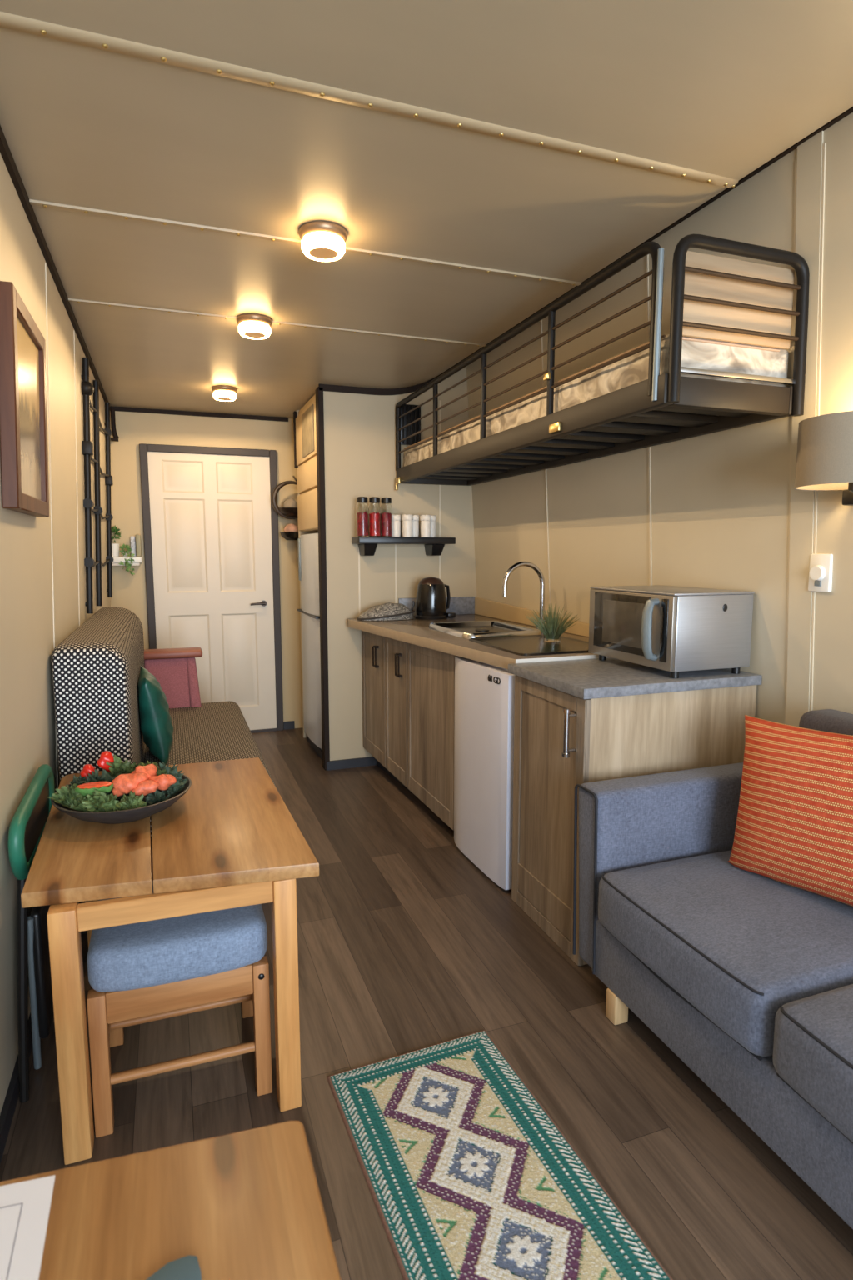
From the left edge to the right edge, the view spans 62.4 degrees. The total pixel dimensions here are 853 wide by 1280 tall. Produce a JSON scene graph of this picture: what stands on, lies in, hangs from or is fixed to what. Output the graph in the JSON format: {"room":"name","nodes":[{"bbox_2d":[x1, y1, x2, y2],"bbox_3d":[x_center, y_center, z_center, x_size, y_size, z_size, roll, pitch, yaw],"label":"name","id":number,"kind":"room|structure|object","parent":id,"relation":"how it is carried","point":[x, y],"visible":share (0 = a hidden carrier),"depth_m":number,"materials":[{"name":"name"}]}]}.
{"room":"studio apartment","nodes":[
{"label":"studio apartment","id":0,"kind":"room"},
{"bbox_2d":[0,153,110,1114],"bbox_3d":[-1.048,0.004,1.653,0.183,2.400,7.000,-3,8,-20],"label":"wall","id":1,"kind":"structure","parent":0,"point":[27,721],"depth_m":2.06,"materials":[{"name":"paint"}]},
{"bbox_2d":[0,1012,32,1164],"bbox_3d":[-1.031,1.110,1.757,0.026,0.060,6.923,-3,8,-20],"label":"baseboard","id":2,"kind":"structure","parent":1,"relation":"attached to","point":[10,1102],"depth_m":1.68,"materials":[{"name":"paint"}]},
{"bbox_2d":[0,280,49,517],"bbox_3d":[-1.058,-0.595,1.859,0.056,0.513,0.470,-3,8,-20],"label":"framed picture","id":3,"kind":"object","parent":1,"relation":"attached to","point":[23,412],"visible":1,"depth_m":1.77,"materials":[{"name":"brown wood"}]},
{"bbox_2d":[16,316,41,499],"bbox_3d":[-1.064,-0.594,1.857,0.042,0.453,0.410,-3,8,-20],"label":"print","id":4,"kind":"object","parent":3,"relation":"attached to","point":[28,338],"depth_m":1.88},
{"bbox_2d":[45,262,58,789],"bbox_3d":[-1.281,-0.141,2.408,0.098,2.180,0.008,-3,8,-20],"label":"trim","id":5,"kind":"structure","parent":1,"relation":"attached to","point":[45,262],"depth_m":2.36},
{"bbox_2d":[0,125,108,402],"bbox_3d":[-0.946,-1.149,1.505,0.020,0.029,6.923,-3,8,-20],"label":"trim","id":6,"kind":"structure","parent":1,"relation":"attached to","point":[5,152],"depth_m":2.15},
{"bbox_2d":[74,330,79,626],"bbox_3d":[-1.539,-0.228,3.107,0.098,2.180,0.008,-3,8,-20],"label":"trim","id":7,"kind":"structure","parent":1,"relation":"attached to","point":[74,331],"depth_m":3.05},
{"bbox_2d":[80,357,113,614],"bbox_3d":[-1.810,-0.810,3.908,0.094,1.226,1.344,-3,8,-20],"label":"wall rack","id":8,"kind":"object","parent":1,"relation":"attached to","point":[87,388],"visible":0.95,"depth_m":3.73,"materials":[{"name":"metal"}]},
{"bbox_2d":[110,410,303,728],"bbox_3d":[-1.139,-0.610,5.264,2.500,2.600,0.090,-3,8,-20],"label":"wall","id":9,"kind":"structure","parent":0,"point":[129,592],"depth_m":4.96,"materials":[{"name":"paint"}]},
{"bbox_2d":[111,556,142,565],"bbox_3d":[-2.059,-0.539,4.816,0.210,0.060,0.130,-3,8,-20],"label":"wall shelf","id":10,"kind":"object","parent":9,"relation":"attached to","point":[117,560],"visible":0.59,"depth_m":4.76,"materials":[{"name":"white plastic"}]},
{"bbox_2d":[111,525,121,556],"bbox_3d":[-2.129,-0.674,4.785,0.123,0.214,0.115,-3,8,-20],"label":"potted plant","id":11,"kind":"object","parent":10,"relation":"on","point":[115,547],"visible":0.73,"depth_m":4.76,"materials":[{"name":"green plant"}]},
{"bbox_2d":[118,543,134,575],"bbox_3d":[-2.030,-0.545,4.773,0.108,0.218,0.138,-3,8,-20],"label":"trailing plant","id":12,"kind":"object","parent":10,"relation":"on","point":[125,553],"visible":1,"depth_m":4.75,"materials":[{"name":"green plant"}]},
{"bbox_2d":[135,535,141,556],"bbox_3d":[-1.977,-0.647,4.838,0.031,0.150,0.080,-3,8,-20],"label":"book","id":13,"kind":"object","parent":10,"relation":"on","point":[138,545],"visible":0.96,"depth_m":4.80,"materials":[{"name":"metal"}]},
{"bbox_2d":[110,405,288,421],"bbox_3d":[-1.572,-1.579,4.926,1.201,0.027,0.016,-3,8,-20],"label":"trim","id":14,"kind":"structure","parent":9,"relation":"attached to","point":[117,408],"depth_m":4.91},
{"bbox_2d":[139,443,283,733],"bbox_3d":[-1.520,-0.324,5.069,0.923,2.080,0.079,-3,8,-20],"label":"door","id":15,"kind":"structure","parent":9,"relation":"in","point":[210,519],"depth_m":5.07,"materials":[{"name":"paint"}]},
{"bbox_2d":[271,475,298,540],"bbox_3d":[-0.971,-0.958,5.081,0.203,0.477,0.234,5,9,37],"label":"hanging basket","id":16,"kind":"object","parent":9,"relation":"hanging from","point":[287,512],"visible":0.7,"depth_m":5.03,"materials":[{"name":"metal"}]},
{"bbox_2d":[278,507,297,516],"bbox_3d":[-0.971,-0.920,5.085,0.204,0.060,0.204,-3,8,-20],"label":"bowl","id":17,"kind":"object","parent":16,"relation":"on","point":[283,512],"depth_m":5.01,"materials":[{"name":"brown metal"}]},
{"bbox_2d":[280,531,298,540],"bbox_3d":[-0.966,-0.752,5.108,0.190,0.060,0.190,-3,8,-20],"label":"bowl","id":18,"kind":"object","parent":16,"relation":"on","point":[292,536],"depth_m":5.03,"materials":[{"name":"metal"}]},
{"bbox_2d":[283,498,297,507],"bbox_3d":[-0.978,-0.961,5.072,0.104,0.116,0.100,-3,8,-20],"label":"cloth bundle","id":19,"kind":"object","parent":16,"relation":"in","point":[290,502],"visible":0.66,"depth_m":5.03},
{"bbox_2d":[283,720,294,729],"bbox_3d":[-1.608,0.678,5.197,1.262,0.060,0.015,-3,8,-20],"label":"baseboard","id":20,"kind":"structure","parent":9,"relation":"attached to","point":[290,724],"depth_m":5.39,"materials":[{"name":"paint"}]},
{"bbox_2d":[295,410,318,737],"bbox_3d":[-0.423,-0.464,5.189,1.020,2.330,0.030,-3,8,-20],"label":"wall","id":21,"kind":"structure","parent":0,"point":[300,532],"depth_m":5.06,"materials":[{"name":"paint"}]},
{"bbox_2d":[293,410,298,468],"bbox_3d":[-0.910,-1.390,4.893,0.020,0.380,0.040,-3,8,-20],"label":"trim","id":22,"kind":"structure","parent":21,"relation":"attached to","point":[294,412],"depth_m":4.88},
{"bbox_2d":[295,394,318,531],"bbox_3d":[-0.486,-1.137,4.663,0.638,0.815,0.730,-3,8,-20],"label":"upper cabinet","id":23,"kind":"object","parent":21,"relation":"attached to","point":[306,435],"visible":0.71,"depth_m":4.52,"materials":[{"name":"beige laminate"}]},
{"bbox_2d":[323,366,476,770],"bbox_3d":[-0.130,-0.532,4.423,1.065,2.655,0.066,-3,8,-20],"label":"wall","id":24,"kind":"structure","parent":0,"point":[360,429],"depth_m":4.35,"materials":[{"name":"paint"}]},
{"bbox_2d":[315,386,329,770],"bbox_3d":[-0.629,-0.334,4.271,0.033,2.300,0.074,-3,8,-20],"label":"trim","id":25,"kind":"structure","parent":24,"relation":"attached to","point":[319,393],"depth_m":4.24,"materials":[{"name":"metal"}]},
{"bbox_2d":[358,548,360,615],"bbox_3d":[-0.414,-0.376,4.324,0.010,0.470,0.013,-3,8,-20],"label":"trim","id":26,"kind":"structure","parent":24,"relation":"attached to","point":[359,592],"depth_m":4.32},
{"bbox_2d":[318,358,464,394],"bbox_3d":[-0.195,-1.614,4.238,0.920,0.287,0.014,-3,8,-20],"label":"trim","id":27,"kind":"structure","parent":24,"relation":"attached to","point":[327,387],"depth_m":4.20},
{"bbox_2d":[395,544,396,603],"bbox_3d":[-0.194,-0.386,4.404,0.010,0.470,0.013,-3,8,-20],"label":"trim","id":28,"kind":"structure","parent":24,"relation":"attached to","point":[395,544],"depth_m":4.39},
{"bbox_2d":[351,536,455,555],"bbox_3d":[-0.138,-0.570,4.300,0.610,0.111,0.182,-3,8,-20],"label":"wall shelf","id":29,"kind":"object","parent":24,"relation":"attached to","point":[367,546],"visible":0.99,"depth_m":4.22,"materials":[{"name":"black plastic"}]},
{"bbox_2d":[356,496,369,536],"bbox_3d":[-0.378,-0.726,4.159,0.072,0.232,0.072,-3,8,-20],"label":"glass jar","id":30,"kind":"object","parent":29,"relation":"on","point":[362,512],"visible":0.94,"depth_m":4.13,"materials":[{"name":"red glass"}]},
{"bbox_2d":[368,496,380,536],"bbox_3d":[-0.307,-0.728,4.179,0.072,0.232,0.072,-3,8,-20],"label":"glass jar","id":31,"kind":"object","parent":29,"relation":"on","point":[374,508],"visible":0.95,"depth_m":4.15,"materials":[{"name":"red glass"}]},
{"bbox_2d":[380,497,392,536],"bbox_3d":[-0.240,-0.733,4.219,0.072,0.232,0.072,-3,8,-20],"label":"glass jar","id":32,"kind":"object","parent":29,"relation":"on","point":[386,508],"visible":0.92,"depth_m":4.19,"materials":[{"name":"red glass"}]},
{"bbox_2d":[392,514,401,537],"bbox_3d":[-0.188,-0.692,4.270,0.069,0.137,0.068,-3,8,-20],"label":"ceramic pot","id":33,"kind":"object","parent":29,"relation":"on","point":[397,518],"visible":0.74,"depth_m":4.24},
{"bbox_2d":[401,514,413,537],"bbox_3d":[-0.115,-0.688,4.239,0.069,0.137,0.068,-3,8,-20],"label":"ceramic pot","id":34,"kind":"object","parent":29,"relation":"on","point":[407,519],"visible":1,"depth_m":4.21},
{"bbox_2d":[412,515,419,537],"bbox_3d":[-0.078,-0.696,4.305,0.069,0.137,0.068,-3,8,-20],"label":"ceramic pot","id":35,"kind":"object","parent":29,"relation":"on","point":[416,517],"visible":0.58,"depth_m":4.28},
{"bbox_2d":[420,514,431,537],"bbox_3d":[-0.005,-0.693,4.278,0.069,0.137,0.068,-3,8,-20],"label":"ceramic pot","id":36,"kind":"object","parent":29,"relation":"on","point":[425,519],"visible":1,"depth_m":4.25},
{"bbox_2d":[430,515,436,537],"bbox_3d":[0.026,-0.702,4.353,0.069,0.137,0.068,-3,8,-20],"label":"ceramic pot","id":37,"kind":"object","parent":29,"relation":"on","point":[433,520],"visible":0.44,"depth_m":4.33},
{"bbox_2d":[400,404,420,444],"bbox_3d":[-0.099,-1.316,4.306,0.130,0.240,0.022,-3,8,-20],"label":"air vent","id":38,"kind":"object","parent":24,"relation":"in","point":[414,415],"visible":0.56,"depth_m":4.30,"materials":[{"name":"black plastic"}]},
{"bbox_2d":[398,596,475,615],"bbox_3d":[0.071,-0.215,4.510,0.524,0.115,0.014,-3,8,-20],"label":"backsplash","id":39,"kind":"structure","parent":24,"relation":"attached to","point":[458,605],"depth_m":4.55,"materials":[{"name":"grey stone"}]},
{"bbox_2d":[439,400,441,579],"bbox_3d":[0.084,-0.825,4.451,0.010,1.330,0.013,-3,8,-20],"label":"trim","id":40,"kind":"structure","parent":24,"relation":"attached to","point":[440,410],"depth_m":4.44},
{"bbox_2d":[0,0,852,418],"bbox_3d":[0.006,-1.445,1.887,2.420,0.464,7.050,-3,8,-20],"label":"ceiling","id":41,"kind":"structure","parent":0,"point":[720,87],"depth_m":1.72,"materials":[{"name":"paint"}]},
{"bbox_2d":[110,408,119,441],"bbox_3d":[-2.083,-1.433,4.697,0.051,0.205,0.050,-3,8,-20],"label":"bracket","id":42,"kind":"object","parent":41,"relation":"hanging from","point":[115,438],"visible":1,"depth_m":4.68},
{"bbox_2d":[211,385,237,401],"bbox_3d":[-1.204,-1.469,4.201,0.148,0.063,0.148,-3,8,-20],"label":"ceiling lamp","id":43,"kind":"object","parent":41,"relation":"attached to","point":[227,393],"visible":1,"depth_m":4.15,"materials":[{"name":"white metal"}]},
{"bbox_2d":[213,390,236,401],"bbox_3d":[-1.204,-1.456,4.202,0.132,0.038,0.132,-3,8,-20],"label":"diffuser","id":44,"kind":"object","parent":43,"relation":"attached to","point":[221,395],"depth_m":4.16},
{"bbox_2d":[235,313,272,339],"bbox_3d":[-0.722,-1.313,2.957,0.148,0.063,0.148,-3,8,-20],"label":"ceiling lamp","id":45,"kind":"object","parent":41,"relation":"attached to","point":[251,326],"visible":1,"depth_m":2.91,"materials":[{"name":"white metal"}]},
{"bbox_2d":[238,320,270,339],"bbox_3d":[-0.722,-1.300,2.958,0.132,0.038,0.132,-3,8,-20],"label":"diffuser","id":46,"kind":"object","parent":45,"relation":"attached to","point":[248,329],"depth_m":2.92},
{"bbox_2d":[68,298,486,346],"bbox_3d":[-0.365,-1.500,3.219,2.308,0.263,0.595,-6,9,-41],"label":"trim","id":47,"kind":"structure","parent":41,"relation":"attached to","point":[78,301],"depth_m":2.99,"materials":[{"name":"paint"}]},
{"bbox_2d":[29,199,581,285],"bbox_3d":[-0.109,-1.397,2.400,2.241,0.263,0.463,-5,9,-36],"label":"trim","id":48,"kind":"structure","parent":41,"relation":"attached to","point":[46,204],"depth_m":2.17,"materials":[{"name":"paint"}]},
{"bbox_2d":[298,220,347,261],"bbox_3d":[-0.315,-1.211,2.149,0.148,0.063,0.148,-3,8,-20],"label":"ceiling lamp","id":49,"kind":"object","parent":41,"relation":"attached to","point":[322,241],"visible":1,"depth_m":2.10,"materials":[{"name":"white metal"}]},
{"bbox_2d":[301,231,344,261],"bbox_3d":[-0.315,-1.199,2.150,0.132,0.038,0.132,-3,8,-20],"label":"diffuser","id":50,"kind":"object","parent":49,"relation":"attached to","point":[317,246],"depth_m":2.11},
{"bbox_2d":[0,11,738,188],"bbox_3d":[0.130,-1.304,1.662,2.197,0.263,0.346,-4,8,-31],"label":"trim","id":51,"kind":"structure","parent":41,"relation":"attached to","point":[8,21],"depth_m":1.49,"materials":[{"name":"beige metal"}]},
{"bbox_2d":[0,727,852,1279],"bbox_3d":[0.043,1.112,2.221,2.600,0.060,7.050,-3,8,-20],"label":"floor","id":52,"kind":"structure","parent":0,"point":[405,945],"depth_m":1.91,"materials":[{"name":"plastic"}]},
{"bbox_2d":[7,764,54,1103],"bbox_3d":[-1.051,0.742,1.913,0.064,0.733,0.523,-3,8,-20],"label":"folding chair","id":53,"kind":"object","parent":52,"relation":"on","point":[27,824],"visible":0.81,"depth_m":1.76,"materials":[{"name":"green plastic"}]},
{"bbox_2d":[51,607,280,934],"bbox_3d":[-1.180,0.420,3.301,0.743,1.045,1.815,-3,8,-20],"label":"seat","id":54,"kind":"object","parent":52,"relation":"on","point":[96,669],"visible":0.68,"depth_m":2.58,"materials":[{"name":"brown fabric"}]},
{"bbox_2d":[138,665,174,765],"bbox_3d":[-1.172,0.318,3.063,0.130,0.378,0.364,-3,8,-20],"label":"throw pillow","id":55,"kind":"object","parent":54,"relation":"on","point":[157,727],"visible":1,"depth_m":2.92,"materials":[{"name":"fabric"}]},
{"bbox_2d":[141,700,280,839],"bbox_3d":[-1.086,0.539,3.370,0.530,0.132,1.780,-3,8,-20],"label":"seat cushion","id":56,"kind":"object","parent":54,"relation":"on","point":[219,731],"depth_m":3.41,"materials":[{"name":"fabric"}]},
{"bbox_2d":[20,757,319,1164],"bbox_3d":[-0.723,0.792,2.022,0.656,0.625,0.944,-3,8,-20],"label":"dining table","id":57,"kind":"object","parent":52,"relation":"on","point":[232,841],"visible":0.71,"depth_m":1.66,"materials":[{"name":"brown wood"}]},
{"bbox_2d":[50,775,191,824],"bbox_3d":[-0.845,0.450,1.969,0.360,0.067,0.360,-3,8,-20],"label":"salad bowl","id":58,"kind":"object","parent":57,"relation":"on","point":[135,814],"visible":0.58,"depth_m":1.84,"materials":[{"name":"ceramic"}]},
{"bbox_2d":[48,783,87,807],"bbox_3d":[-0.960,0.426,1.908,0.098,0.080,0.123,0,7,1],"label":"kale leaf","id":59,"kind":"object","parent":58,"relation":"in","point":[64,796],"visible":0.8,"depth_m":1.88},
{"bbox_2d":[65,775,86,789],"bbox_3d":[-0.965,0.407,1.981,0.115,0.068,0.086,6,9,38],"label":"kale leaf","id":60,"kind":"object","parent":58,"relation":"in","point":[76,780],"visible":0.23,"depth_m":1.98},
{"bbox_2d":[69,795,98,812],"bbox_3d":[-0.899,0.435,1.858,0.094,0.059,0.077,3,8,21],"label":"kale leaf","id":61,"kind":"object","parent":58,"relation":"in","point":[77,805],"visible":0.44,"depth_m":1.85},
{"bbox_2d":[80,764,95,779],"bbox_3d":[-0.960,0.374,1.996,0.040,0.044,0.038,-3,8,-20],"label":"tomato","id":62,"kind":"object","parent":58,"relation":"in","point":[87,768],"visible":0.72,"depth_m":1.98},
{"bbox_2d":[74,780,113,796],"bbox_3d":[-0.883,0.399,1.878,0.100,0.036,0.052,-3,8,-20],"label":"slice","id":63,"kind":"object","parent":58,"relation":"in","point":[105,787],"visible":0.91,"depth_m":1.86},
{"bbox_2d":[80,769,112,791],"bbox_3d":[-0.921,0.398,1.959,0.103,0.080,0.090,-3,8,-20],"label":"kale leaf","id":64,"kind":"object","parent":58,"relation":"in","point":[105,776],"visible":0.34,"depth_m":1.96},
{"bbox_2d":[81,790,124,812],"bbox_3d":[-0.848,0.434,1.857,0.110,0.093,0.106,-3,8,-20],"label":"kale leaf","id":65,"kind":"object","parent":58,"relation":"in","point":[103,802],"visible":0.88,"depth_m":1.84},
{"bbox_2d":[105,755,139,777],"bbox_3d":[-0.871,0.367,2.033,0.116,0.079,0.089,-3,8,-20],"label":"kale leaf","id":66,"kind":"object","parent":58,"relation":"in","point":[119,767],"visible":0.69,"depth_m":2.02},
{"bbox_2d":[96,750,114,772],"bbox_3d":[-0.919,0.350,2.020,0.047,0.062,0.045,-3,8,-20],"label":"tomato","id":67,"kind":"object","parent":66,"relation":"on","point":[107,756],"visible":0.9,"depth_m":2.00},
{"bbox_2d":[111,772,148,796],"bbox_3d":[-0.809,0.392,1.915,0.067,0.059,0.087,5,9,37],"label":"salmon piece","id":68,"kind":"object","parent":58,"relation":"in","point":[122,783],"visible":0.8,"depth_m":1.89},
{"bbox_2d":[115,790,146,810],"bbox_3d":[-0.785,0.430,1.862,0.092,0.056,0.058,0,7,4],"label":"kale leaf","id":69,"kind":"object","parent":58,"relation":"in","point":[131,802],"visible":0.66,"depth_m":1.86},
{"bbox_2d":[131,764,156,777],"bbox_3d":[-0.789,0.375,1.967,0.067,0.056,0.069,-3,8,-20],"label":"salmon piece","id":70,"kind":"object","parent":58,"relation":"in","point":[150,770],"visible":0.51,"depth_m":1.96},
{"bbox_2d":[131,780,159,795],"bbox_3d":[-0.764,0.402,1.915,0.069,0.042,0.042,-3,8,-20],"label":"salmon piece","id":71,"kind":"object","parent":58,"relation":"in","point":[147,787],"visible":0.98,"depth_m":1.90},
{"bbox_2d":[145,790,170,805],"bbox_3d":[-0.735,0.433,1.930,0.065,0.054,0.075,4,8,28],"label":"kale leaf","id":72,"kind":"object","parent":58,"relation":"in","point":[158,797],"visible":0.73,"depth_m":1.92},
{"bbox_2d":[148,774,176,789],"bbox_3d":[-0.736,0.393,1.948,0.084,0.047,0.053,-3,8,-20],"label":"salmon piece","id":73,"kind":"object","parent":58,"relation":"in","point":[165,781],"visible":0.81,"depth_m":1.93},
{"bbox_2d":[156,761,184,777],"bbox_3d":[-0.765,0.394,2.056,0.102,0.082,0.092,0,7,1],"label":"kale leaf","id":74,"kind":"object","parent":58,"relation":"in","point":[173,770],"visible":0.39,"depth_m":2.05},
{"bbox_2d":[162,774,188,796],"bbox_3d":[-0.718,0.407,2.004,0.079,0.056,0.093,-3,8,-20],"label":"kale leaf","id":75,"kind":"object","parent":58,"relation":"in","point":[174,788],"visible":0.51,"depth_m":1.99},
{"bbox_2d":[0,1120,340,1279],"bbox_3d":[-0.284,0.976,0.537,0.520,0.630,0.768,-3,8,-20],"label":"side table","id":76,"kind":"object","parent":52,"relation":"on","point":[247,1204],"visible":1,"depth_m":0.77,"materials":[{"name":"brown wood"}]},
{"bbox_2d":[0,1175,54,1279],"bbox_3d":[-0.480,0.643,0.654,0.213,0.001,0.317,-3,8,-20],"label":"paper sheet","id":77,"kind":"object","parent":76,"relation":"on","point":[25,1206],"visible":1,"depth_m":0.76,"materials":[{"name":"paper"}]},
{"bbox_2d":[145,1255,201,1279],"bbox_3d":[-0.255,0.638,0.674,0.082,0.006,0.082,-3,8,-20],"label":"coaster","id":78,"kind":"object","parent":76,"relation":"on","point":[187,1267],"visible":1,"depth_m":0.70,"materials":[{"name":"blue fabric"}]},
{"bbox_2d":[86,879,272,1137],"bbox_3d":[-0.635,0.896,1.833,0.408,0.466,0.387,-3,8,-20],"label":"stool","id":79,"kind":"object","parent":52,"relation":"on","point":[150,971],"visible":0.73,"depth_m":1.66,"materials":[{"name":"brown wood"}]},
{"bbox_2d":[87,879,267,992],"bbox_3d":[-0.634,0.724,1.812,0.407,0.119,0.387,-3,8,-20],"label":"seat cushion","id":80,"kind":"object","parent":79,"relation":"on","point":[150,956],"depth_m":1.65,"materials":[{"name":"blue fabric"}]},
{"bbox_2d":[297,532,322,760],"bbox_3d":[-0.493,0.017,4.805,0.655,1.470,0.690,-3,8,-20],"label":"fridge","id":81,"kind":"object","parent":52,"relation":"on","point":[307,544],"visible":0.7,"depth_m":4.57,"materials":[{"name":"metal"}]},
{"bbox_2d":[361,630,454,829],"bbox_3d":[0.165,0.416,3.945,0.759,0.893,1.280,-3,8,-20],"label":"base cabinet","id":82,"kind":"object","parent":52,"relation":"on","point":[408,689],"visible":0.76,"depth_m":3.68,"materials":[{"name":"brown wood"}]},
{"bbox_2d":[347,596,609,669],"bbox_3d":[0.230,-0.078,3.603,0.877,0.163,1.846,-3,8,-20],"label":"countertop","id":83,"kind":"structure","parent":82,"relation":"on","point":[416,632],"depth_m":3.65,"materials":[{"name":"beige laminate"}]},
{"bbox_2d":[356,600,414,620],"bbox_3d":[-0.240,-0.178,4.230,0.367,0.108,0.186,-3,8,-20],"label":"pouch","id":84,"kind":"object","parent":83,"relation":"on","point":[388,611],"visible":1,"depth_m":4.17,"materials":[{"name":"fabric"}]},
{"bbox_2d":[415,577,455,619],"bbox_3d":[0.048,-0.258,4.299,0.241,0.251,0.200,-3,8,-20],"label":"electric kettle","id":85,"kind":"object","parent":83,"relation":"on","point":[432,603],"visible":1,"depth_m":4.22,"materials":[{"name":"black plastic"}]},
{"bbox_2d":[429,620,589,655],"bbox_3d":[0.399,-0.024,3.331,0.460,0.026,1.100,-3,8,-20],"label":"sink","id":86,"kind":"object","parent":83,"relation":"in","point":[509,637],"visible":0.81,"depth_m":3.28,"materials":[{"name":"silver metal"}]},
{"bbox_2d":[429,620,541,639],"bbox_3d":[0.286,-0.056,3.586,0.415,0.026,0.540,-3,8,-20],"label":"basin","id":87,"kind":"object","parent":86,"relation":"in","point":[466,630],"depth_m":3.59,"materials":[{"name":"metal"}]},
{"bbox_2d":[525,602,579,642],"bbox_3d":[0.560,-0.081,3.141,0.248,0.174,0.222,-3,8,-20],"label":"potted plant","id":88,"kind":"object","parent":86,"relation":"on","point":[552,631],"visible":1,"depth_m":3.11,"materials":[{"name":"green plant"}]},
{"bbox_2d":[502,561,545,633],"bbox_3d":[0.503,-0.207,3.466,0.248,0.357,0.128,-3,8,-20],"label":"tap","id":89,"kind":"object","parent":83,"relation":"on","point":[535,567],"visible":0.7,"depth_m":3.49,"materials":[{"name":"silver metal"}]},
{"bbox_2d":[454,655,515,889],"bbox_3d":[0.491,0.523,3.092,0.616,0.893,0.540,-3,8,-20],"label":"fridge","id":90,"kind":"object","parent":52,"relation":"on","point":[485,693],"visible":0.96,"depth_m":2.90,"materials":[{"name":"white metal"}]},
{"bbox_2d":[326,1030,673,1279],"bbox_3d":[0.220,1.194,1.287,0.462,0.009,1.360,-3,8,-23],"label":"rug","id":91,"kind":"object","parent":52,"relation":"on","point":[468,1176],"visible":1,"depth_m":1.53,"materials":[{"name":"fabric"}]},
{"bbox_2d":[508,657,762,965],"bbox_3d":[0.717,0.567,2.589,0.732,0.930,0.520,-3,8,-20],"label":"base cabinet","id":92,"kind":"object","parent":52,"relation":"on","point":[582,721],"visible":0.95,"depth_m":2.38,"materials":[{"name":"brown wood"}]},
{"bbox_2d":[588,585,754,678],"bbox_3d":[0.849,-0.043,2.574,0.392,0.284,0.491,-3,8,-20],"label":"microwave","id":93,"kind":"object","parent":92,"relation":"on","point":[673,629],"visible":1,"depth_m":2.38,"materials":[{"name":"metal"}]},
{"bbox_2d":[573,709,852,1229],"bbox_3d":[1.112,0.738,1.407,0.753,0.885,1.886,-3,8,-20],"label":"sofa","id":94,"kind":"object","parent":52,"relation":"on","point":[746,977],"visible":0.94,"depth_m":1.73,"materials":[{"name":"fabric"}]},
{"bbox_2d":[598,850,852,1056],"bbox_3d":[0.859,0.766,1.860,0.584,0.182,0.627,-3,8,-20],"label":"seat cushion","id":95,"kind":"object","parent":94,"relation":"on","point":[738,946],"depth_m":1.73,"materials":[{"name":"fabric"}]},
{"bbox_2d":[728,715,852,906],"bbox_3d":[1.059,0.444,1.839,0.191,0.457,0.577,-5,9,-34],"label":"throw pillow","id":96,"kind":"object","parent":94,"relation":"on","point":[794,827],"visible":1,"depth_m":1.85,"materials":[{"name":"fabric"}]},
{"bbox_2d":[773,984,852,1142],"bbox_3d":[1.142,0.862,1.092,0.584,0.182,1.009,-3,8,-20],"label":"seat cushion","id":97,"kind":"object","parent":94,"relation":"on","point":[813,1026],"depth_m":1.38,"materials":[{"name":"fabric"}]},
{"bbox_2d":[466,112,852,724],"bbox_3d":[1.153,-0.245,2.433,0.252,2.700,7.000,-3,8,-20],"label":"wall","id":98,"kind":"structure","parent":0,"point":[720,500],"depth_m":2.58,"materials":[{"name":"paint"}]},
{"bbox_2d":[475,597,589,637],"bbox_3d":[0.634,-0.117,3.747,0.017,0.110,1.815,-3,8,-20],"label":"backsplash","id":99,"kind":"structure","parent":98,"relation":"attached to","point":[485,607],"depth_m":4.08,"materials":[{"name":"paint"}]},
{"bbox_2d":[540,320,550,612],"bbox_3d":[0.646,-0.363,3.698,0.164,2.500,0.010,-3,8,-20],"label":"trim","id":100,"kind":"structure","parent":98,"relation":"attached to","point":[541,326],"depth_m":3.65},
{"bbox_2d":[395,233,809,490],"bbox_3d":[0.475,-1.036,3.198,0.518,0.521,2.526,-3,8,-20],"label":"bunk bed","id":101,"kind":"object","parent":98,"relation":"attached to","point":[714,297],"visible":1,"depth_m":2.13,"materials":[{"name":"black metal"}]},
{"bbox_2d":[404,334,789,466],"bbox_3d":[0.485,-0.958,3.219,0.450,0.161,2.430,-3,8,-20],"label":"mattress","id":102,"kind":"object","parent":101,"relation":"on","point":[702,353],"visible":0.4,"depth_m":2.24,"materials":[{"name":"fabric"}]},
{"bbox_2d":[645,254,651,585],"bbox_3d":[0.933,-0.266,2.920,0.164,2.500,0.012,-3,8,-20],"label":"trim","id":103,"kind":"structure","parent":98,"relation":"attached to","point":[647,255],"depth_m":2.86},
{"bbox_2d":[465,106,852,359],"bbox_3d":[1.238,-1.425,1.679,0.023,0.040,5.812,-3,8,-20],"label":"trim","id":104,"kind":"structure","parent":98,"relation":"attached to","point":[849,111],"depth_m":2.28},
{"bbox_2d":[785,130,824,726],"bbox_3d":[1.186,-0.198,2.223,0.168,2.540,0.085,-3,8,-20],"label":"trim","id":105,"kind":"structure","parent":98,"relation":"attached to","point":[809,167],"depth_m":2.17,"materials":[{"name":"paint"}]},
{"bbox_2d":[810,142,825,710],"bbox_3d":[1.204,-0.173,2.182,0.164,2.500,0.007,-3,8,-20],"label":"trim","id":106,"kind":"structure","parent":98,"relation":"attached to","point":[824,143],"depth_m":2.08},
{"bbox_2d":[808,554,833,592],"bbox_3d":[1.198,-0.204,2.149,0.030,0.115,0.074,-3,8,-20],"label":"wall switch","id":107,"kind":"object","parent":98,"relation":"attached to","point":[821,565],"visible":1,"depth_m":2.14,"materials":[{"name":"white plastic"}]},
{"bbox_2d":[795,410,852,505],"bbox_3d":[1.155,-0.479,1.900,0.280,0.227,0.280,-3,8,-20],"label":"wall lamp","id":108,"kind":"object","parent":98,"relation":"attached to","point":[825,442],"visible":1,"depth_m":1.83,"materials":[{"name":"beige fabric"}]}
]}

